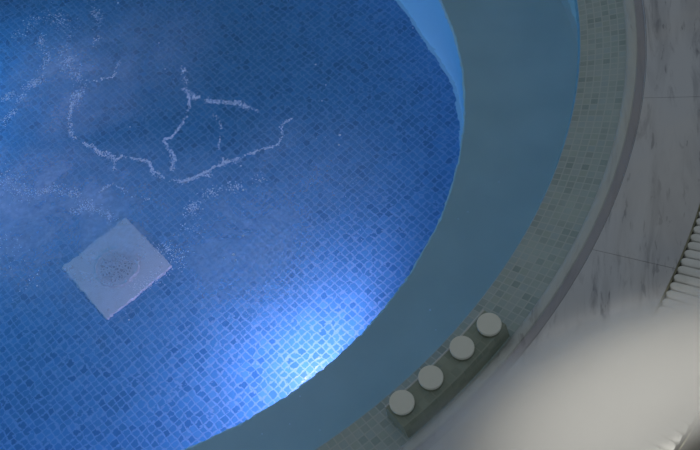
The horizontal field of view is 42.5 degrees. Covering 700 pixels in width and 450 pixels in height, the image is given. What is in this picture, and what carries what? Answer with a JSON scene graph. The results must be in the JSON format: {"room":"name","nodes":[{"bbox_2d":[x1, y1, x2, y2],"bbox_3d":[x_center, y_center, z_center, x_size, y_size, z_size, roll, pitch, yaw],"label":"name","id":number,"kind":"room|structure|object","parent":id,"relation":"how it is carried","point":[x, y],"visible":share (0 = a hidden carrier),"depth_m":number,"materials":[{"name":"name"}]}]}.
{"room":"indoor swimming pool","nodes":[
{"label":"indoor swimming pool","id":0,"kind":"room"},
{"bbox_2d":[428,0,699,449],"bbox_3d":[-1.070,-0.701,3.167,4.480,0.030,4.480,-13,57,0],"label":"floor","id":1,"kind":"structure","parent":0,"point":[574,357],"depth_m":2.36,"materials":[{"name":"grey stone"}]},
{"bbox_2d":[557,205,699,449],"bbox_3d":[-1.067,-0.686,3.190,4.910,0.086,4.910,-13,57,0],"label":"trim","id":2,"kind":"structure","parent":1,"relation":"attached to","point":[684,438],"depth_m":2.22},
{"bbox_2d":[560,212,699,449],"bbox_3d":[-1.070,-0.700,3.168,4.889,0.037,4.889,-42,61,-18],"label":"grate","id":3,"kind":"object","parent":1,"relation":"on","point":[652,403],"visible":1,"depth_m":2.19,"materials":[{"name":"white plastic"}]},
{"bbox_2d":[680,419,699,449],"bbox_3d":[-1.072,-0.709,3.154,10.000,0.001,10.000,-13,57,0],"label":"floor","id":4,"kind":"structure","parent":0,"point":[693,441],"depth_m":2.11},
{"bbox_3d":[-1.023,-0.490,3.498,3.840,0.630,3.840,-13,57,0],"label":"wall","id":5,"kind":"structure","parent":0,"visible":0},
{"bbox_2d":[0,0,579,449],"bbox_3d":[-1.064,-0.674,3.209,3.672,0.001,3.672,-13,57,0],"label":"pool water","id":6,"kind":"object","parent":5,"relation":"in","point":[453,126],"visible":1,"depth_m":2.71,"materials":[{"name":"blue liquid"}]},
{"bbox_2d":[0,0,430,434],"bbox_3d":[-0.498,-0.303,2.889,1.968,0.004,1.610,19,62,19],"label":"bubbles","id":7,"kind":"object","parent":6,"relation":"on","point":[40,40],"visible":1,"depth_m":2.86,"materials":[{"name":"white liquid"}]},
{"bbox_2d":[315,0,625,449],"bbox_3d":[-1.064,-0.675,3.208,3.944,0.063,3.944,-13,57,0],"label":"pool edge","id":8,"kind":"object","parent":5,"relation":"attached to","point":[570,195],"depth_m":2.56,"materials":[{"name":"grey tile"}]},
{"bbox_2d":[385,310,509,437],"bbox_3d":[0.252,0.376,2.287,0.381,0.097,0.099,-41,61,-17],"label":"block","id":9,"kind":"object","parent":8,"relation":"on","point":[437,384],"visible":1,"depth_m":2.26,"materials":[{"name":"stone"}]},
{"bbox_2d":[398,0,644,449],"bbox_3d":[-1.069,-0.694,3.177,4.006,0.030,4.006,-13,57,0],"label":"trim","id":10,"kind":"structure","parent":5,"relation":"attached to","point":[577,247],"depth_m":2.44,"materials":[{"name":"stone"}]}
]}

